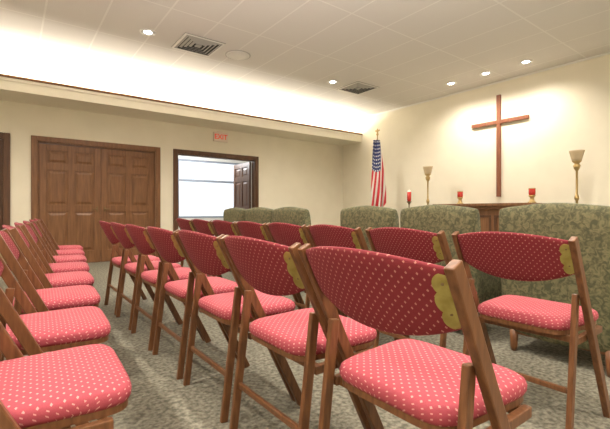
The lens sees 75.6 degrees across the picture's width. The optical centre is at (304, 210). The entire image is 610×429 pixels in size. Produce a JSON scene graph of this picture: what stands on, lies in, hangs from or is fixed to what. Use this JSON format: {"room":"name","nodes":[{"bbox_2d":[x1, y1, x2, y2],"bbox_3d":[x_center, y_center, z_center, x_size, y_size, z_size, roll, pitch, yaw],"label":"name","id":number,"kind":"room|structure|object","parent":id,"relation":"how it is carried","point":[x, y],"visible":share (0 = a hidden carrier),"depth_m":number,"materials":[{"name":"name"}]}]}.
{"room":"house of worship","nodes":[
{"label":"house of worship","id":0,"kind":"room"},
{"bbox_2d":[0,61,342,259],"bbox_3d":[-2.976,-0.750,7.968,10.000,3.400,0.120,0,0,-37],"label":"wall","id":1,"kind":"structure","parent":0,"point":[308,175],"depth_m":8.07,"materials":[{"name":"paint"}]},
{"bbox_2d":[0,140,1,230],"bbox_3d":[-5.323,-0.110,6.173,0.888,2.110,0.096,0,0,-37],"label":"door","id":2,"kind":"structure","parent":1,"relation":"in","point":[0,140],"depth_m":6.43,"materials":[{"name":"brown wood"}]},
{"bbox_2d":[0,132,9,229],"bbox_3d":[-5.331,-0.165,6.183,1.110,2.230,0.150,0,0,-37],"label":"trim","id":3,"kind":"structure","parent":1,"relation":"attached to","point":[5,137],"depth_m":6.42,"materials":[{"name":"brown wood"}]},
{"bbox_2d":[39,143,100,262],"bbox_3d":[-4.183,-0.110,7.028,0.955,2.110,0.096,0,0,-37],"label":"door","id":4,"kind":"structure","parent":1,"relation":"in","point":[69,176],"depth_m":7.03,"materials":[{"name":"brown wood"}]},
{"bbox_2d":[31,135,159,256],"bbox_3d":[-3.807,-0.165,7.326,2.140,2.230,0.150,0,0,-37],"label":"trim","id":5,"kind":"structure","parent":1,"relation":"attached to","point":[35,140],"depth_m":7.08,"materials":[{"name":"brown wood"}]},
{"bbox_2d":[101,148,153,261],"bbox_3d":[-3.416,-0.110,7.603,0.955,2.110,0.096,0,0,-37],"label":"door","id":6,"kind":"structure","parent":1,"relation":"in","point":[127,177],"depth_m":7.58,"materials":[{"name":"brown wood"}]},
{"bbox_2d":[0,79,361,145],"bbox_3d":[-2.721,-1.905,7.628,10.000,0.190,0.730,0,0,-37],"label":"cove soffit","id":7,"kind":"object","parent":1,"relation":"attached to","point":[12,91],"visible":1,"depth_m":7.31,"materials":[{"name":"beige paint"}]},
{"bbox_2d":[0,73,362,136],"bbox_3d":[-2.510,-1.992,7.346,10.000,0.085,0.075,0,0,-37],"label":"trim","id":8,"kind":"structure","parent":7,"relation":"attached to","point":[2,76],"depth_m":7.16,"materials":[{"name":"beige paint"}]},
{"bbox_2d":[173,149,258,231],"bbox_3d":[-1.939,-0.165,8.727,2.010,2.230,0.150,0,0,-37],"label":"trim","id":9,"kind":"structure","parent":1,"relation":"attached to","point":[255,160],"depth_m":8.57,"materials":[{"name":"brown wood"}]},
{"bbox_2d":[213,131,227,142],"bbox_3d":[-1.867,-1.645,8.690,0.340,0.230,0.054,0,0,-37],"label":"exit sign","id":10,"kind":"object","parent":1,"relation":"attached to","point":[219,136],"visible":1,"depth_m":8.67,"materials":[{"name":"beige"}]},
{"bbox_2d":[234,162,250,208],"bbox_3d":[-1.531,-0.110,9.689,0.096,2.110,0.880,0,0,-35],"label":"door","id":11,"kind":"structure","parent":1,"relation":"in","point":[242,172],"depth_m":9.61,"materials":[{"name":"brown wood"}]},
{"bbox_2d":[178,155,251,235],"bbox_3d":[-3.290,-0.350,11.220,5.000,2.600,0.100,0,0,-37],"label":"wall","id":12,"kind":"structure","parent":0,"point":[180,157],"depth_m":11.58,"materials":[{"name":"white paint"}]},
{"bbox_2d":[178,158,240,217],"bbox_3d":[-2.710,-0.635,11.630,2.180,1.670,0.100,0,0,-37],"label":"window","id":13,"kind":"structure","parent":12,"relation":"in","point":[179,159],"depth_m":11.37,"materials":[{"name":"grey"}]},
{"bbox_2d":[0,0,609,122],"bbox_3d":[0.384,-2.500,3.488,10.200,0.100,11.320,0,0,-37],"label":"ceiling","id":14,"kind":"structure","parent":0,"point":[409,50],"depth_m":5.78,"materials":[{"name":"paint"}]},
{"bbox_2d":[140,29,155,35],"bbox_3d":[-2.152,-2.444,5.386,0.210,0.012,0.210,0,0,-37],"label":"recessed light","id":15,"kind":"object","parent":14,"relation":"in","point":[147,32],"visible":1,"depth_m":5.39,"materials":[{"name":"white"}]},
{"bbox_2d":[171,32,225,56],"bbox_3d":[-1.578,-2.438,5.804,0.600,0.021,0.600,0,0,-37],"label":"ceiling air vent","id":16,"kind":"object","parent":14,"relation":"in","point":[188,42],"depth_m":5.77,"materials":[{"name":"beige metal"}]},
{"bbox_2d":[225,50,250,59],"bbox_3d":[-1.054,-2.440,6.172,0.400,0.020,0.400,0,0,-37],"label":"ceiling speaker","id":17,"kind":"object","parent":14,"relation":"in","point":[232,54],"depth_m":6.14},
{"bbox_2d":[327,80,337,83],"bbox_3d":[0.530,-2.444,7.460,0.210,0.012,0.210,0,0,-37],"label":"recessed light","id":18,"kind":"object","parent":14,"relation":"in","point":[330,81],"visible":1,"depth_m":7.46,"materials":[{"name":"white"}]},
{"bbox_2d":[337,81,379,94],"bbox_3d":[1.054,-2.438,7.828,0.600,0.021,0.600,0,0,-37],"label":"ceiling air vent","id":19,"kind":"object","parent":14,"relation":"in","point":[357,87],"depth_m":7.79,"materials":[{"name":"beige metal"}]},
{"bbox_2d":[445,82,456,85],"bbox_3d":[2.808,-2.444,7.556,0.210,0.012,0.210,0,0,-37],"label":"recessed light","id":20,"kind":"object","parent":14,"relation":"in","point":[448,83],"visible":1,"depth_m":7.55,"materials":[{"name":"white"}]},
{"bbox_2d":[479,71,491,75],"bbox_3d":[3.222,-2.444,7.004,0.210,0.012,0.210,0,0,-37],"label":"recessed light","id":21,"kind":"object","parent":14,"relation":"in","point":[487,73],"visible":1,"depth_m":7.00,"materials":[{"name":"white"}]},
{"bbox_2d":[519,59,532,64],"bbox_3d":[3.630,-2.444,6.460,0.210,0.012,0.210,0,0,-37],"label":"recessed light","id":22,"kind":"object","parent":14,"relation":"in","point":[524,62],"visible":1,"depth_m":6.46,"materials":[{"name":"white"}]},
{"bbox_2d":[0,259,609,428],"bbox_3d":[0.384,1.000,3.488,10.200,0.100,11.320,0,0,-37],"label":"floor","id":23,"kind":"structure","parent":0,"point":[157,399],"depth_m":2.22,"materials":[{"name":"carpet"}]},
{"bbox_2d":[2,225,93,288],"bbox_3d":[-1.797,0.525,2.765,0.531,0.865,0.545,0,0,-34],"label":"folding chair","id":24,"kind":"object","parent":23,"relation":"on","point":[63,279],"visible":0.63,"depth_m":2.65,"materials":[{"name":"pink fabric"}]},
{"bbox_2d":[0,228,100,314],"bbox_3d":[-1.456,0.525,2.196,0.532,0.865,0.545,0,0,-34],"label":"folding chair","id":25,"kind":"object","parent":23,"relation":"on","point":[42,299],"visible":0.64,"depth_m":2.10,"materials":[{"name":"pink fabric"}]},
{"bbox_2d":[14,222,89,272],"bbox_3d":[-2.138,0.525,3.337,0.531,0.865,0.545,0,0,-32],"label":"folding chair","id":26,"kind":"object","parent":23,"relation":"on","point":[51,267],"visible":0.41,"depth_m":3.25,"materials":[{"name":"red fabric"}]},
{"bbox_2d":[23,221,86,262],"bbox_3d":[-2.490,0.525,3.925,0.531,0.865,0.545,0,0,-32],"label":"folding chair","id":27,"kind":"object","parent":23,"relation":"on","point":[60,258],"visible":0.28,"depth_m":3.85,"materials":[{"name":"brown wood"}]},
{"bbox_2d":[0,255,110,425],"bbox_3d":[-1.127,0.525,1.644,0.531,0.865,0.545,0,0,-34],"label":"folding chair","id":28,"kind":"object","parent":23,"relation":"on","point":[33,332],"visible":0.75,"depth_m":1.57,"materials":[{"name":"fabric"}]},
{"bbox_2d":[29,219,84,255],"bbox_3d":[-2.843,0.525,4.515,0.531,0.865,0.545,0,0,-33],"label":"folding chair","id":29,"kind":"object","parent":23,"relation":"on","point":[67,251],"visible":0.3,"depth_m":4.40,"materials":[{"name":"fabric"}]},
{"bbox_2d":[34,218,82,249],"bbox_3d":[-3.190,0.525,5.095,0.531,0.865,0.545,0,0,-34],"label":"folding chair","id":30,"kind":"object","parent":23,"relation":"on","point":[62,247],"visible":0.33,"depth_m":4.92,"materials":[{"name":"brown wood"}]},
{"bbox_2d":[0,321,131,428],"bbox_3d":[-0.797,0.525,1.093,0.531,0.865,0.545,0,0,-35],"label":"folding chair","id":31,"kind":"object","parent":23,"relation":"on","point":[64,388],"visible":1,"depth_m":1.04,"materials":[{"name":"fabric"}]},
{"bbox_2d":[99,221,159,314],"bbox_3d":[-1.734,0.525,3.887,0.531,0.865,0.545,0,0,-37],"label":"folding chair","id":32,"kind":"object","parent":23,"relation":"on","point":[107,228],"visible":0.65,"depth_m":3.80,"materials":[{"name":"brown wood"}]},
{"bbox_2d":[110,222,180,329],"bbox_3d":[-1.397,0.525,3.428,0.531,0.865,0.545,0,0,-37],"label":"folding chair","id":33,"kind":"object","parent":23,"relation":"on","point":[120,230],"visible":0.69,"depth_m":3.29,"materials":[{"name":"brown wood"}]},
{"bbox_2d":[126,224,206,350],"bbox_3d":[-1.058,0.525,2.969,0.531,0.865,0.545,0,0,-37],"label":"folding chair","id":34,"kind":"object","parent":23,"relation":"on","point":[139,235],"visible":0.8,"depth_m":2.83,"materials":[{"name":"brown wood"}]},
{"bbox_2d":[146,226,237,379],"bbox_3d":[-0.715,0.525,2.514,0.531,0.865,0.545,0,0,-37],"label":"folding chair","id":35,"kind":"object","parent":23,"relation":"on","point":[167,243],"visible":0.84,"depth_m":2.36,"materials":[{"name":"red fabric"}]},
{"bbox_2d":[176,218,216,275],"bbox_3d":[-1.402,0.525,5.186,0.531,0.865,0.545,0,0,-37],"label":"folding chair","id":36,"kind":"object","parent":23,"relation":"on","point":[184,224],"visible":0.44,"depth_m":4.96,"materials":[{"name":"red fabric"}]},
{"bbox_2d":[192,219,222,277],"bbox_3d":[-1.056,0.525,4.720,0.531,0.865,0.545,0,0,-37],"label":"folding chair","id":37,"kind":"object","parent":23,"relation":"on","point":[201,226],"visible":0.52,"depth_m":4.49,"materials":[{"name":"red fabric"}]},
{"bbox_2d":[211,220,239,276],"bbox_3d":[-0.707,0.525,4.257,0.531,0.865,0.545,0,0,-37],"label":"folding chair","id":38,"kind":"object","parent":23,"relation":"on","point":[220,227],"visible":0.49,"depth_m":4.04,"materials":[{"name":"red fabric"}]},
{"bbox_2d":[223,208,246,271],"bbox_3d":[-0.806,0.449,6.070,0.725,1.002,0.669,0,0,-37],"label":"upholstered armchair","id":39,"kind":"object","parent":23,"relation":"on","point":[231,214],"visible":0.11,"depth_m":5.79,"materials":[{"name":"green fabric"}]},
{"bbox_2d":[176,230,294,422],"bbox_3d":[-0.371,0.525,2.059,0.531,0.865,0.545,0,0,-37],"label":"folding chair","id":40,"kind":"object","parent":23,"relation":"on","point":[206,254],"visible":0.84,"depth_m":1.91,"materials":[{"name":"red fabric"}]},
{"bbox_2d":[245,207,273,223],"bbox_3d":[-0.386,0.449,5.510,0.725,1.002,0.669,0,0,-37],"label":"upholstered armchair","id":41,"kind":"object","parent":23,"relation":"on","point":[260,215],"visible":0.1,"depth_m":5.21,"materials":[{"name":"green fabric"}]},
{"bbox_2d":[235,221,300,309],"bbox_3d":[-0.357,0.525,3.795,0.531,0.865,0.545,0,0,-37],"label":"folding chair","id":42,"kind":"object","parent":23,"relation":"on","point":[245,228],"visible":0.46,"depth_m":3.58,"materials":[{"name":"red fabric"}]},
{"bbox_2d":[272,207,310,292],"bbox_3d":[0.046,0.449,4.934,0.725,1.002,0.669,0,0,-37],"label":"upholstered armchair","id":43,"kind":"object","parent":23,"relation":"on","point":[290,215],"visible":0.12,"depth_m":4.60,"materials":[{"name":"green fabric"}]},
{"bbox_2d":[220,235,376,428],"bbox_3d":[-0.032,0.525,1.601,0.531,0.865,0.545,0,0,-37],"label":"folding chair","id":44,"kind":"object","parent":23,"relation":"on","point":[299,336],"visible":0.94,"depth_m":1.46,"materials":[{"name":"red fabric"}]},
{"bbox_2d":[266,222,340,314],"bbox_3d":[-0.008,0.525,3.338,0.531,0.865,0.545,0,0,-37],"label":"folding chair","id":45,"kind":"object","parent":23,"relation":"on","point":[286,234],"visible":0.45,"depth_m":3.14,"materials":[{"name":"red fabric"}]},
{"bbox_2d":[306,224,398,351],"bbox_3d":[0.341,0.525,2.862,0.531,0.865,0.545,0,0,-37],"label":"folding chair","id":46,"kind":"object","parent":23,"relation":"on","point":[319,234],"visible":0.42,"depth_m":2.66,"materials":[{"name":"red fabric"}]},
{"bbox_2d":[340,206,398,250],"bbox_3d":[0.820,0.449,3.902,0.725,1.002,0.669,0,0,-37],"label":"upholstered armchair","id":47,"kind":"object","parent":23,"relation":"on","point":[364,217],"visible":0.11,"depth_m":3.63,"materials":[{"name":"green fabric"}]},
{"bbox_2d":[371,128,385,206],"bbox_3d":[1.581,-0.435,8.627,0.319,2.770,0.299,0,0,-15],"label":"flag","id":48,"kind":"object","parent":23,"relation":"on","point":[378,185],"visible":0.87,"depth_m":8.59,"materials":[{"name":"multicoloured fabric"}]},
{"bbox_2d":[406,190,411,207],"bbox_3d":[2.186,0.242,8.252,0.280,1.415,0.280,0,0,-37],"label":"candle stand","id":49,"kind":"object","parent":23,"relation":"on","point":[408,201],"visible":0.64,"depth_m":8.22,"materials":[{"name":"brown metal"}]},
{"bbox_2d":[298,243,531,428],"bbox_3d":[0.312,0.525,1.146,0.531,0.865,0.545,0,0,-37],"label":"folding chair","id":50,"kind":"object","parent":23,"relation":"on","point":[425,385],"visible":1,"depth_m":1.00,"materials":[{"name":"red fabric"}]},
{"bbox_2d":[365,227,476,347],"bbox_3d":[0.713,0.525,2.384,0.531,0.865,0.545,0,0,-37],"label":"folding chair","id":51,"kind":"object","parent":23,"relation":"on","point":[429,247],"visible":0.48,"depth_m":2.18,"materials":[{"name":"red fabric"}]},
{"bbox_2d":[423,166,432,204],"bbox_3d":[2.500,0.022,8.000,0.300,1.855,0.300,0,0,-37],"label":"torchiere floor lamp","id":52,"kind":"object","parent":23,"relation":"on","point":[427,169],"visible":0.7,"depth_m":7.97,"materials":[{"name":"gold metal"}]},
{"bbox_2d":[400,204,501,303],"bbox_3d":[1.276,0.449,3.294,0.725,1.002,0.669,0,0,-37],"label":"upholstered armchair","id":53,"kind":"object","parent":23,"relation":"on","point":[449,219],"visible":0.2,"depth_m":2.98,"materials":[{"name":"green fabric"}]},
{"bbox_2d":[432,203,539,231],"bbox_3d":[3.188,0.410,6.916,0.640,1.080,1.760,0,0,-37],"label":"altar table","id":54,"kind":"object","parent":23,"relation":"on","point":[489,212],"visible":0.14,"depth_m":6.62,"materials":[{"name":"brown wood"}]},
{"bbox_2d":[457,191,463,203],"bbox_3d":[2.888,-0.251,7.316,0.124,0.242,0.124,0,0,-37],"label":"candle holder","id":55,"kind":"object","parent":54,"relation":"on","point":[459,193],"visible":0.97,"depth_m":7.28,"materials":[{"name":"red glass"}]},
{"bbox_2d":[528,188,535,202],"bbox_3d":[3.644,-0.251,6.308,0.124,0.242,0.124,0,0,-37],"label":"candle holder","id":56,"kind":"object","parent":54,"relation":"on","point":[531,191],"visible":1,"depth_m":6.27,"materials":[{"name":"red glass"}]},
{"bbox_2d":[452,231,609,428],"bbox_3d":[1.076,0.525,1.901,0.531,0.865,0.545,0,0,-37],"label":"folding chair","id":57,"kind":"object","parent":23,"relation":"on","point":[506,255],"visible":0.97,"depth_m":1.74,"materials":[{"name":"red fabric"}]},
{"bbox_2d":[499,203,609,377],"bbox_3d":[1.786,0.449,2.614,0.725,1.002,0.669,0,0,-37],"label":"upholstered armchair","id":58,"kind":"object","parent":23,"relation":"on","point":[589,223],"visible":0.46,"depth_m":2.32,"materials":[{"name":"green fabric"}]},
{"bbox_2d":[569,150,584,202],"bbox_3d":[4.078,0.022,5.896,0.300,1.855,0.300,0,0,-37],"label":"torchiere floor lamp","id":59,"kind":"object","parent":23,"relation":"on","point":[576,156],"visible":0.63,"depth_m":5.87,"materials":[{"name":"gold metal"}]},
{"bbox_2d":[343,54,609,227],"bbox_3d":[4.432,-0.750,6.524,0.120,3.400,11.320,0,0,-37],"label":"wall","id":60,"kind":"structure","parent":0,"point":[567,107],"depth_m":7.48,"materials":[{"name":"paint"}]},
{"bbox_2d":[361,52,609,118],"bbox_3d":[4.601,-2.435,6.182,0.020,0.030,10.370,0,0,-37],"label":"trim","id":61,"kind":"structure","parent":60,"relation":"attached to","point":[607,53],"depth_m":7.38,"materials":[{"name":"white paint"}]},
{"bbox_2d":[471,95,528,196],"bbox_3d":[3.657,-1.230,7.418,0.045,1.920,1.080,0,0,-37],"label":"wooden cross","id":62,"kind":"object","parent":60,"relation":"attached to","point":[499,121],"depth_m":7.40,"materials":[{"name":"brown wood"}]}
]}

